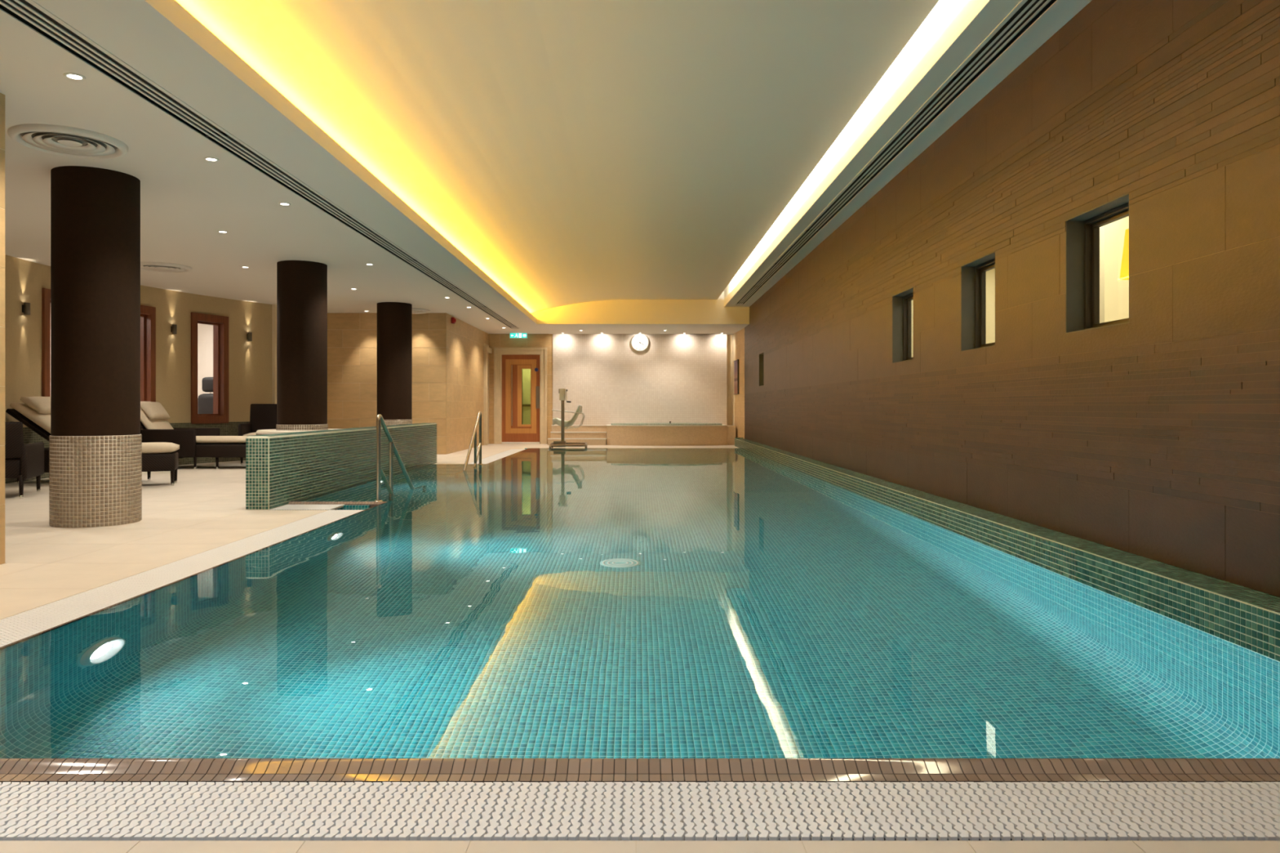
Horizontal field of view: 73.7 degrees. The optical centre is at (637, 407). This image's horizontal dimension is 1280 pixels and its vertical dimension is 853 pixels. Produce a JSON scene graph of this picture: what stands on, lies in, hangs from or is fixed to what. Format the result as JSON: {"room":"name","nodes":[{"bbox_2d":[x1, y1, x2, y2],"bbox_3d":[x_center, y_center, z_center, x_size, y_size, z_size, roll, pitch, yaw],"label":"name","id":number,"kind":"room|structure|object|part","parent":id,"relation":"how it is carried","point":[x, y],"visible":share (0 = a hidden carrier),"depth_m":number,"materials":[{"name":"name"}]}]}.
{"room":"indoor swimming pool","nodes":[
{"label":"indoor swimming pool","id":0,"kind":"room"},
{"bbox_2d":[0,93,4,564],"bbox_3d":[-3.797,-0.450,1.111,0.307,2.700,7.623,0,0,0],"label":"wall","id":1,"kind":"structure","parent":0,"point":[2,95],"depth_m":4.90,"materials":[{"name":"beige paint"}]},
{"bbox_2d":[4,254,271,483],"bbox_3d":[-7.313,-0.450,10.103,0.995,2.700,10.196,0,0,5],"label":"wall","id":2,"kind":"structure","parent":0,"point":[250,362],"depth_m":13.20,"materials":[{"name":"beige paint"}]},
{"bbox_2d":[22,302,30,315],"bbox_3d":[-7.445,-1.200,10.400,0.079,0.144,0.066,0,0,-4],"label":"wall sconce","id":3,"kind":"object","parent":2,"relation":"attached to","point":[26,306],"visible":1,"depth_m":10.38,"materials":[{"name":"grey metal"}]},
{"bbox_2d":[41,288,50,396],"bbox_3d":[-7.572,-0.620,11.104,0.235,1.760,0.712,0,0,1],"label":"window","id":4,"kind":"structure","parent":2,"relation":"in","point":[46,293],"depth_m":10.77,"materials":[{"name":"brown wood"}]},
{"bbox_2d":[140,305,155,401],"bbox_3d":[-7.417,-0.620,12.489,0.235,1.760,0.712,0,0,11],"label":"window","id":5,"kind":"structure","parent":2,"relation":"in","point":[148,313],"depth_m":12.73,"materials":[{"name":"brown wood"}]},
{"bbox_3d":[-7.429,-0.620,12.492,0.070,1.520,0.512,0,0,11],"label":"sash","id":6,"kind":"part","parent":5,"relation":"part of","materials":[{"name":"brown wood"}]},
{"bbox_2d":[170,324,177,333],"bbox_3d":[-7.137,-1.200,13.148,0.079,0.144,0.066,0,0,16],"label":"wall sconce","id":7,"kind":"object","parent":2,"relation":"attached to","point":[174,328],"visible":1,"depth_m":13.12,"materials":[{"name":"grey metal"}]},
{"bbox_2d":[191,312,228,423],"bbox_3d":[-7.012,-0.620,13.861,0.235,1.760,0.709,0,0,21],"label":"window","id":8,"kind":"structure","parent":2,"relation":"in","point":[220,323],"depth_m":14.06,"materials":[{"name":"brown wood"}]},
{"bbox_3d":[-7.024,-0.620,13.865,0.070,1.520,0.509,0,0,22],"label":"sash","id":9,"kind":"part","parent":8,"relation":"part of","materials":[{"name":"glass"}]},
{"bbox_2d":[247,332,252,341],"bbox_3d":[-6.593,-1.200,14.514,0.079,0.144,0.066,0,0,27],"label":"wall sconce","id":10,"kind":"object","parent":2,"relation":"attached to","point":[250,334],"visible":1,"depth_m":14.49,"materials":[{"name":"grey metal"}]},
{"bbox_2d":[197,323,213,398],"bbox_3d":[-8.677,-0.475,12.312,3.630,2.750,8.585,0,0,9],"label":"wall","id":11,"kind":"structure","parent":0,"point":[205,332],"depth_m":16.11,"materials":[{"name":"beige paint"}]},
{"bbox_2d":[271,304,446,454],"bbox_3d":[-5.075,-0.450,15.775,2.850,2.700,1.650,0,0,0],"label":"wall","id":12,"kind":"structure","parent":0,"point":[352,337],"depth_m":16.30,"materials":[{"name":"beige stone"}]},
{"bbox_2d":[430,312,488,454],"bbox_3d":[-3.799,-0.450,18.800,0.303,2.700,5.000,0,0,0],"label":"wall","id":13,"kind":"structure","parent":0,"point":[465,343],"depth_m":17.88,"materials":[{"name":"beige stone"}]},
{"bbox_2d":[451,317,456,324],"bbox_3d":[-3.600,-1.700,16.750,0.085,0.120,0.120,0,0,0],"label":"fire alarm","id":14,"kind":"object","parent":13,"relation":"attached to","point":[453,319],"visible":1,"depth_m":16.70,"materials":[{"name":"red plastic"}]},
{"bbox_2d":[483,345,492,444],"bbox_3d":[-3.605,-0.280,20.595,0.090,2.360,0.730,0,0,0],"label":"door","id":15,"kind":"structure","parent":13,"relation":"in","point":[486,350],"depth_m":20.25,"materials":[{"name":"beige paint"}]},
{"bbox_2d":[522,368,530,424],"bbox_3d":[-2.875,-0.375,22.300,1.750,2.650,2.000,0,0,0],"label":"wall","id":16,"kind":"structure","parent":0,"point":[526,372],"depth_m":23.20,"materials":[{"name":"beige paint"}]},
{"bbox_2d":[521,368,530,424],"bbox_3d":[-2.850,-0.165,23.175,1.700,2.130,0.050,0,0,0],"label":"trim","id":17,"kind":"structure","parent":16,"relation":"attached to","point":[522,405],"depth_m":23.15,"materials":[{"name":"brown wood"}]},
{"bbox_2d":[0,0,1092,334],"bbox_3d":[-2.787,-2.325,9.725,10.826,1.050,24.750,0,0,0],"label":"ceiling","id":18,"kind":"structure","parent":0,"point":[570,166],"depth_m":6.60,"materials":[{"name":"white paint"}]},
{"bbox_2d":[7,124,128,159],"bbox_3d":[-3.830,-1.782,5.760,0.680,0.036,0.680,0,0,0],"label":"ceiling vent","id":19,"kind":"object","parent":18,"relation":"in","point":[55,140],"visible":1,"depth_m":5.73,"materials":[{"name":"white metal"}]},
{"bbox_2d":[62,72,85,80],"bbox_3d":[-3.060,-1.797,4.640,0.104,0.006,0.104,0,0,0],"label":"recessed light","id":20,"kind":"object","parent":18,"relation":"in","point":[73,76],"visible":1,"depth_m":4.63,"materials":[{"name":"white ceramic"}]},
{"bbox_2d":[140,262,191,272],"bbox_3d":[-6.070,-1.782,10.900,0.680,0.036,0.680,0,0,0],"label":"ceiling vent","id":21,"kind":"object","parent":18,"relation":"in","point":[159,267],"visible":0.94,"depth_m":10.89,"materials":[{"name":"white metal"}]},
{"bbox_2d":[203,156,219,161],"bbox_3d":[-3.090,-1.797,6.190,0.104,0.006,0.104,0,0,0],"label":"recessed light","id":22,"kind":"object","parent":18,"relation":"in","point":[206,158],"visible":1,"depth_m":6.18,"materials":[{"name":"white ceramic"}]},
{"bbox_2d":[217,231,228,233],"bbox_3d":[-4.250,-1.797,8.750,0.104,0.006,0.104,0,0,0],"label":"recessed light","id":23,"kind":"object","parent":18,"relation":"in","point":[222,232],"visible":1,"depth_m":8.75,"materials":[{"name":"white ceramic"}]},
{"bbox_2d":[0,0,519,328],"bbox_3d":[-2.790,-1.815,8.550,0.230,0.038,21.900,0,0,0],"label":"ceiling vent","id":24,"kind":"object","parent":18,"relation":"in","point":[29,15],"visible":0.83,"depth_m":5.29,"materials":[{"name":"white metal"}]},
{"bbox_2d":[278,202,290,205],"bbox_3d":[-3.120,-1.797,7.550,0.104,0.006,0.104,0,0,0],"label":"recessed light","id":25,"kind":"object","parent":18,"relation":"in","point":[279,203],"visible":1,"depth_m":7.53,"materials":[{"name":"white ceramic"}]},
{"bbox_2d":[412,307,430,313],"bbox_3d":[-4.190,-1.782,15.800,0.680,0.036,0.680,0,0,0],"label":"ceiling vent","id":26,"kind":"object","parent":18,"relation":"in","point":[415,310],"visible":0.44,"depth_m":15.74,"materials":[{"name":"white metal"}]},
{"bbox_2d":[509,333,527,338],"bbox_3d":[-2.890,-1.741,20.765,0.430,0.128,0.037,0,0,0],"label":"exit sign","id":27,"kind":"object","parent":18,"relation":"attached to","point":[512,335],"visible":1,"depth_m":20.75,"materials":[{"name":"green plastic"}]},
{"bbox_2d":[733,0,1062,305],"bbox_3d":[2.158,-2.185,7.850,0.215,0.038,20.500,0,0,0],"label":"ceiling vent","id":28,"kind":"object","parent":18,"relation":"in","point":[1028,14],"visible":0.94,"depth_m":6.25,"materials":[{"name":"white metal"}]},
{"bbox_2d":[488,333,732,444],"bbox_3d":[-0.512,-0.550,21.189,6.282,2.900,0.330,0,0,-1],"label":"wall","id":29,"kind":"structure","parent":0,"point":[495,340],"depth_m":21.00,"materials":[{"name":"beige paint"}]},
{"bbox_2d":[493,347,546,444],"bbox_3d":[-2.870,-0.280,21.023,1.300,2.360,0.155,0,0,0],"label":"door","id":30,"kind":"structure","parent":29,"relation":"in","point":[508,362],"depth_m":21.03,"materials":[{"name":"orange wood"}]},
{"bbox_3d":[-3.081,-0.286,20.970,0.028,1.491,0.028,0,0,0],"label":"pull handle","id":31,"kind":"part","parent":30,"relation":"part of","materials":[{"name":"wood"}]},
{"bbox_3d":[-2.865,-0.214,21.055,0.983,2.155,0.050,0,0,0],"label":"rail","id":32,"kind":"part","parent":30,"relation":"part of","materials":[{"name":"brown wood"}]},
{"bbox_3d":[-2.866,-0.267,21.059,0.761,1.826,0.042,0,0,0],"label":"inlay panel","id":33,"kind":"part","parent":30,"relation":"part of","materials":[{"name":"orange wood"}]},
{"bbox_3d":[-2.864,-0.267,21.056,0.511,1.570,0.048,0,0,0],"label":"rail","id":34,"kind":"part","parent":30,"relation":"part of","materials":[{"name":"brown wood"}]},
{"bbox_3d":[-2.787,-0.278,21.058,0.337,1.517,0.044,0,0,0],"label":"glazing frame","id":35,"kind":"part","parent":30,"relation":"part of","materials":[{"name":"orange wood"}]},
{"bbox_3d":[-2.454,-0.241,21.027,0.089,0.549,0.010,0,0,0],"label":"push plate","id":36,"kind":"part","parent":30,"relation":"part of","materials":[{"name":"grey metal"}]},
{"bbox_2d":[552,333,726,425],"bbox_3d":[0.060,-0.610,21.110,4.280,2.420,0.280,0,0,0],"label":"wall","id":37,"kind":"structure","parent":0,"point":[677,378],"depth_m":20.97,"materials":[{"name":"white paint"}]},
{"bbox_2d":[631,333,648,351],"bbox_3d":[0.065,-1.585,20.941,0.430,0.430,0.058,0,0,0],"label":"wall clock","id":38,"kind":"object","parent":37,"relation":"attached to","point":[639,342],"visible":1,"depth_m":20.93,"materials":[{"name":"white plastic"}]},
{"bbox_2d":[0,443,1279,852],"bbox_3d":[-2.800,1.000,9.800,10.800,0.200,24.800,0,0,0],"label":"floor","id":39,"kind":"structure","parent":0,"point":[206,510],"depth_m":4.60,"materials":[{"name":"beige"}]},
{"bbox_2d":[4,422,44,498],"bbox_3d":[-6.466,0.521,8.608,0.656,0.757,0.833,0,0,-24],"label":"rattan armchair","id":40,"kind":"object","parent":39,"relation":"on","point":[23,462],"visible":0.97,"depth_m":8.39,"materials":[{"name":"black wicker"}]},
{"bbox_3d":[-6.440,0.600,8.550,0.560,0.200,0.560,0,0,-24],"label":"seat","id":41,"kind":"part","parent":40,"relation":"part of","materials":[{"name":"wicker"}]},
{"bbox_3d":[-6.319,0.322,8.278,0.600,0.359,0.109,0,0,-24],"label":"backrest","id":42,"kind":"part","parent":40,"relation":"part of","materials":[{"name":"wicker"}]},
{"bbox_3d":[-6.070,0.770,8.408,0.044,0.200,0.044,0,0,-24],"label":"leg","id":43,"kind":"part","parent":40,"relation":"part of","materials":[{"name":"wicker"}]},
{"bbox_3d":[-6.202,0.545,8.754,0.056,0.350,0.780,0,0,-24],"label":"arm","id":44,"kind":"part","parent":40,"relation":"part of","materials":[{"name":"wicker"}]},
{"bbox_3d":[-6.363,0.770,9.066,0.044,0.200,0.044,0,0,-24],"label":"leg","id":45,"kind":"part","parent":40,"relation":"part of","materials":[{"name":"wicker"}]},
{"bbox_2d":[5,396,151,484],"bbox_3d":[-6.668,0.385,10.265,1.441,1.029,0.720,0,0,6],"label":"sun lounger","id":46,"kind":"object","parent":39,"relation":"on","point":[34,413],"visible":0.29,"depth_m":10.04,"materials":[{"name":"fabric"}]},
{"bbox_3d":[-6.989,0.277,10.299,0.795,0.518,0.660,0,0,6],"label":"frame","id":47,"kind":"part","parent":46,"relation":"part of","materials":[{"name":"wicker"}]},
{"bbox_2d":[9,403,50,433],"bbox_3d":[-6.939,0.215,10.293,0.818,0.531,0.620,0,0,6],"label":"cushion","id":48,"kind":"object","parent":46,"relation":"on","point":[36,416],"depth_m":10.04,"materials":[{"name":"beige fabric"}]},
{"bbox_2d":[19,396,50,413],"bbox_3d":[-7.142,-0.025,10.315,0.277,0.210,0.480,0,0,6],"label":"pillow","id":49,"kind":"object","parent":46,"relation":"on","point":[33,405],"depth_m":10.11,"materials":[{"name":"beige fabric"}]},
{"bbox_3d":[-6.001,0.795,10.486,0.044,0.150,0.044,0,0,6],"label":"leg","id":50,"kind":"part","parent":46,"relation":"part of","materials":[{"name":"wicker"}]},
{"bbox_2d":[48,165,142,528],"bbox_3d":[-4.220,-0.450,6.660,0.610,2.700,0.610,0,0,0],"label":"column","id":51,"kind":"structure","parent":39,"relation":"on","point":[95,443],"depth_m":6.42,"materials":[{"name":"brown paint"}]},
{"bbox_2d":[141,442,179,485],"bbox_3d":[-5.633,0.655,9.872,0.560,0.490,0.500,0,0,-24],"label":"ottoman","id":52,"kind":"object","parent":39,"relation":"on","point":[156,456],"visible":0.61,"depth_m":9.71,"materials":[{"name":"black wicker"}]},
{"bbox_2d":[141,442,179,453],"bbox_3d":[-5.633,0.475,9.872,0.560,0.130,0.500,0,0,-24],"label":"cushion","id":53,"kind":"object","parent":52,"relation":"on","point":[147,447],"depth_m":9.72,"materials":[{"name":"beige fabric"}]},
{"bbox_3d":[-5.332,0.790,9.787,0.044,0.160,0.044,0,0,-24],"label":"leg","id":54,"kind":"part","parent":52,"relation":"part of","materials":[{"name":"wicker"}]},
{"bbox_3d":[-5.495,0.790,10.152,0.044,0.160,0.044,0,0,-24],"label":"leg","id":55,"kind":"part","parent":52,"relation":"part of","materials":[{"name":"wicker"}]},
{"bbox_2d":[0,510,362,647],"bbox_3d":[-2.542,0.960,4.640,0.316,0.121,5.700,0,0,0],"label":"pool edge","id":56,"kind":"object","parent":39,"relation":"in","point":[17,627],"visible":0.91,"depth_m":4.38,"materials":[{"name":"beige stone"}]},
{"bbox_2d":[140,401,248,469],"bbox_3d":[-6.519,0.407,12.720,1.859,0.986,0.760,0,0,0],"label":"sun lounger","id":57,"kind":"object","parent":39,"relation":"on","point":[194,442],"visible":0.62,"depth_m":12.38,"materials":[{"name":"wicker"}]},
{"bbox_3d":[-7.252,0.264,12.720,0.393,0.519,0.660,0,0,0],"label":"frame","id":58,"kind":"part","parent":57,"relation":"part of","materials":[{"name":"wicker"}]},
{"bbox_2d":[140,401,170,419],"bbox_3d":[-7.193,0.048,12.720,0.218,0.267,0.480,0,0,0],"label":"pillow","id":59,"kind":"object","parent":57,"relation":"on","point":[148,410],"depth_m":12.58,"materials":[{"name":"beige fabric"}]},
{"bbox_2d":[140,406,173,429],"bbox_3d":[-7.182,0.225,12.720,0.407,0.540,0.620,0,0,0],"label":"cushion","id":60,"kind":"object","parent":57,"relation":"on","point":[151,417],"depth_m":12.56,"materials":[{"name":"beige fabric"}]},
{"bbox_3d":[-6.825,0.520,12.365,0.850,0.400,0.050,0,0,0],"label":"panel","id":61,"kind":"part","parent":57,"relation":"part of","materials":[{"name":"wicker"}]},
{"bbox_3d":[-6.420,0.795,12.390,0.044,0.150,0.044,0,0,0],"label":"leg","id":62,"kind":"part","parent":57,"relation":"part of","materials":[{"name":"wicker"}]},
{"bbox_3d":[-6.825,0.520,13.075,0.850,0.400,0.050,0,0,0],"label":"panel","id":63,"kind":"part","parent":57,"relation":"part of","materials":[{"name":"wicker"}]},
{"bbox_3d":[-6.120,0.795,12.430,0.044,0.150,0.044,0,0,0],"label":"leg","id":64,"kind":"part","parent":57,"relation":"part of","materials":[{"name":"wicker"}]},
{"bbox_3d":[-6.325,0.485,12.720,1.470,0.110,0.620,0,0,0],"label":"mattress","id":65,"kind":"part","parent":57,"relation":"part of","materials":[{"name":"beige fabric"}]},
{"bbox_2d":[238,404,276,465],"bbox_3d":[-5.968,0.423,13.704,0.656,0.955,0.864,0,0,-14],"label":"rattan armchair","id":66,"kind":"object","parent":39,"relation":"on","point":[262,416],"visible":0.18,"depth_m":14.00,"materials":[{"name":"black wicker"}]},
{"bbox_3d":[-6.249,0.490,13.590,0.056,0.460,0.780,0,0,-14],"label":"arm","id":67,"kind":"part","parent":66,"relation":"part of","materials":[{"name":"wicker"}]},
{"bbox_2d":[243,432,256,435],"bbox_3d":[-5.959,0.450,13.668,0.530,0.100,0.670,0,0,-14],"label":"seat cushion","id":68,"kind":"object","parent":66,"relation":"on","point":[244,433],"depth_m":13.35,"materials":[{"name":"beige fabric"}]},
{"bbox_3d":[-6.056,0.223,14.055,0.600,0.556,0.141,0,0,-14],"label":"backrest","id":69,"kind":"part","parent":66,"relation":"part of","materials":[{"name":"wicker"}]},
{"bbox_2d":[275,260,328,430],"bbox_3d":[-4.220,-0.450,10.750,0.610,2.700,0.610,0,0,0],"label":"column","id":70,"kind":"structure","parent":39,"relation":"on","point":[301,285],"depth_m":10.50,"materials":[{"name":"brown wood"}]},
{"bbox_2d":[269,504,344,510],"bbox_3d":[-2.969,0.960,7.692,0.535,0.121,0.396,0,0,0],"label":"overflow grating","id":71,"kind":"object","parent":39,"relation":"in","point":[287,507],"visible":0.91,"depth_m":7.66,"materials":[{"name":"white plastic"}]},
{"bbox_2d":[245,422,436,510],"bbox_3d":[-3.342,0.726,10.649,0.211,0.948,6.303,0,0,0],"label":"wall","id":72,"kind":"structure","parent":39,"relation":"on","point":[281,468],"depth_m":8.74,"materials":[{"name":"green tile"}]},
{"bbox_2d":[256,428,340,435],"bbox_3d":[-4.220,0.592,10.750,1.066,0.617,1.066,0,0,4],"label":"ledge","id":73,"kind":"object","parent":72,"relation":"on","point":[261,432],"visible":0.02,"depth_m":10.33,"materials":[{"name":"beige stone"}]},
{"bbox_2d":[377,302,412,425],"bbox_3d":[-4.240,-0.450,14.900,0.610,2.700,0.610,0,0,0],"label":"column","id":74,"kind":"structure","parent":39,"relation":"on","point":[394,319],"depth_m":14.64,"materials":[{"name":"brown paint"}]},
{"bbox_2d":[469,448,525,463],"bbox_3d":[-2.542,0.960,15.915,0.316,0.121,4.830,0,0,0],"label":"overflow grating","id":75,"kind":"object","parent":39,"relation":"in","point":[491,459],"visible":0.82,"depth_m":15.51,"materials":[{"name":"white plastic"}]},
{"bbox_2d":[549,388,586,448],"bbox_3d":[-1.495,0.245,18.815,0.814,1.310,0.870,0,0,0],"label":"lift","id":76,"kind":"object","parent":39,"relation":"on","point":[561,422],"visible":0.96,"depth_m":18.66,"materials":[{"name":"silver metal"}]},
{"bbox_3d":[-1.530,0.260,18.830,0.703,0.424,0.024,0,0,0],"label":"arm rail","id":77,"kind":"part","parent":76,"relation":"part of","materials":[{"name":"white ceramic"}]},
{"bbox_3d":[-1.495,0.815,18.650,0.814,0.072,0.504,0,0,0],"label":"frame","id":78,"kind":"part","parent":76,"relation":"part of","materials":[{"name":"grey metal"}]},
{"bbox_2d":[547,424,606,444],"bbox_3d":[-1.425,0.664,20.578,1.390,0.472,0.784,0,0,0],"label":"steps","id":79,"kind":"structure","parent":39,"relation":"on","point":[592,434],"depth_m":20.45,"materials":[{"name":"beige stone"}]},
{"bbox_2d":[0,782,1279,840],"bbox_3d":[-0.100,0.960,1.915,4.800,0.121,0.280,0,0,0],"label":"overflow grating","id":80,"kind":"object","parent":39,"relation":"in","point":[82,811],"visible":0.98,"depth_m":1.91,"materials":[{"name":"white plastic"}]},
{"bbox_2d":[0,448,1279,808],"bbox_3d":[-0.505,1.514,10.230,5.670,1.272,16.380,0,0,0],"label":"swimming pool","id":81,"kind":"object","parent":39,"relation":"in","point":[11,770],"visible":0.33,"depth_m":2.10,"materials":[{"name":"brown tile"}]},
{"bbox_2d":[374,413,414,501],"bbox_3d":[-2.420,0.882,8.828,0.090,1.636,1.786,0,0,0],"label":"handrail","id":82,"kind":"object","parent":81,"relation":"attached to","point":[380,422],"visible":0.52,"depth_m":8.21,"materials":[{"name":"silver metal"}]},
{"bbox_3d":[-2.420,0.866,8.380,0.042,1.067,0.042,0,0,0],"label":"post","id":83,"kind":"part","parent":82,"relation":"part of","materials":[{"name":"silver metal"}]},
{"bbox_2d":[462,411,482,470],"bbox_3d":[-2.420,0.882,12.302,0.090,1.636,1.786,0,0,0],"label":"handrail","id":84,"kind":"object","parent":81,"relation":"attached to","point":[478,451],"visible":0.52,"depth_m":12.74,"materials":[{"name":"silver metal"}]},
{"bbox_3d":[-2.420,0.866,12.750,0.042,1.067,0.042,0,0,0],"label":"post","id":85,"kind":"part","parent":84,"relation":"part of","materials":[{"name":"silver metal"}]},
{"bbox_2d":[0,448,1279,759],"bbox_3d":[-0.505,0.880,10.238,5.470,0.001,16.204,0,0,0],"label":"pool water","id":86,"kind":"object","parent":81,"relation":"in","point":[535,603],"visible":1,"depth_m":3.14,"materials":[{"name":"teal liquid"}]},
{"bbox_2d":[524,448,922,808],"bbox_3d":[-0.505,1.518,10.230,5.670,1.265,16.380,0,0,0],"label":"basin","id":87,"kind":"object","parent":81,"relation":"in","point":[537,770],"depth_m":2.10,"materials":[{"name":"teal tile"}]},
{"bbox_2d":[606,421,735,445],"bbox_3d":[0.801,0.619,20.424,3.077,0.563,1.072,0,0,0],"label":"hot tub","id":88,"kind":"object","parent":39,"relation":"on","point":[669,433],"visible":1,"depth_m":20.02,"materials":[{"name":"beige tile"}]},
{"bbox_2d":[734,437,1279,661],"bbox_3d":[2.326,0.797,10.726,0.196,0.206,17.652,0,0,0],"label":"ledge","id":89,"kind":"object","parent":39,"relation":"on","point":[1246,617],"visible":0.99,"depth_m":4.19,"materials":[{"name":"green tile"}]},
{"bbox_2d":[732,328,744,438],"bbox_3d":[2.539,-0.650,20.450,0.374,3.100,2.300,0,0,0],"label":"wall","id":90,"kind":"structure","parent":0,"point":[738,338],"depth_m":20.10,"materials":[{"name":"beige paint"}]},
{"bbox_2d":[733,359,738,394],"bbox_3d":[2.390,-0.720,20.550,0.055,0.820,0.864,0,0,0],"label":"wall picture","id":91,"kind":"object","parent":90,"relation":"attached to","point":[735,363],"visible":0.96,"depth_m":20.50,"materials":[{"name":"fabric"}]},
{"bbox_2d":[911,268,995,357],"bbox_3d":[3.948,-0.600,7.250,2.704,3.000,9.500,0,0,0],"label":"wall","id":92,"kind":"structure","parent":0,"point":[990,274],"depth_m":11.90,"materials":[{"name":"beige paint"}]},
{"bbox_2d":[1120,228,1128,279],"bbox_3d":[3.500,-1.455,6.020,0.170,1.090,0.170,0,0,0],"label":"pendant lamp","id":93,"kind":"object","parent":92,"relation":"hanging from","point":[1124,274],"visible":0.27,"depth_m":6.00,"materials":[{"name":"yellow"}]},
{"bbox_2d":[744,0,1279,596],"bbox_3d":[2.510,-0.650,8.350,0.172,3.500,21.900,0,0,0],"label":"wall","id":94,"kind":"structure","parent":0,"point":[1155,435],"depth_m":4.64,"materials":[{"name":"brown wood"}]},
{"bbox_2d":[759,351,764,386],"bbox_3d":[2.486,-0.737,16.690,0.120,0.645,0.622,0,0,0],"label":"window","id":95,"kind":"structure","parent":94,"relation":"in","point":[761,355],"depth_m":17.00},
{"bbox_2d":[892,286,913,363],"bbox_3d":[2.511,-0.737,7.809,0.170,0.645,0.620,0,0,0],"label":"window","id":96,"kind":"structure","parent":94,"relation":"in","point":[901,301],"depth_m":8.11,"materials":[{"name":"brown metal"}]},
{"bbox_3d":[2.558,-0.737,7.809,0.065,0.631,0.606,0,0,0],"label":"frame","id":97,"kind":"part","parent":96,"relation":"part of","materials":[{"name":"brown metal"}]},
{"bbox_2d":[960,251,995,351],"bbox_3d":[2.511,-0.737,6.088,0.170,0.645,0.614,0,0,0],"label":"window","id":98,"kind":"structure","parent":94,"relation":"in","point":[973,273],"depth_m":6.38,"materials":[{"name":"brown metal"}]},
{"bbox_3d":[2.558,-0.737,6.088,0.065,0.631,0.600,0,0,0],"label":"frame","id":99,"kind":"part","parent":98,"relation":"part of","materials":[{"name":"brown metal"}]},
{"bbox_2d":[1065,192,1129,333],"bbox_3d":[2.511,-0.737,4.519,0.170,0.645,0.629,0,0,0],"label":"window","id":100,"kind":"structure","parent":94,"relation":"in","point":[1082,230],"depth_m":4.80,"materials":[{"name":"brown metal"}]},
{"bbox_3d":[2.558,-0.737,4.519,0.065,0.631,0.615,0,0,0],"label":"frame","id":101,"kind":"part","parent":100,"relation":"part of","materials":[{"name":"brown metal"}]},
{"bbox_2d":[1099,216,1128,323],"bbox_3d":[4.100,-0.550,8.500,1.600,2.900,2.600,0,0,0],"label":"wall","id":102,"kind":"structure","parent":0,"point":[1113,291],"depth_m":8.40,"materials":[{"name":"beige paint"}]},
{"bbox_3d":[-8.564,0.925,12.416,4.071,0.050,8.402,0,0,0],"label":"floor","id":103,"kind":"structure","parent":0,"visible":0},
{"bbox_2d":[197,377,213,413],"bbox_3d":[-7.551,0.185,14.817,0.600,1.430,0.600,0,0,24],"label":"chair","id":104,"kind":"object","parent":103,"relation":"on","point":[205,401],"visible":0.2,"depth_m":14.94,"materials":[{"name":"black"}]},
{"bbox_3d":[-7.470,0.120,15.000,0.600,0.720,0.200,0,0,24],"label":"backrest","id":105,"kind":"part","parent":104,"relation":"part of","materials":[{"name":"black"}]}
]}

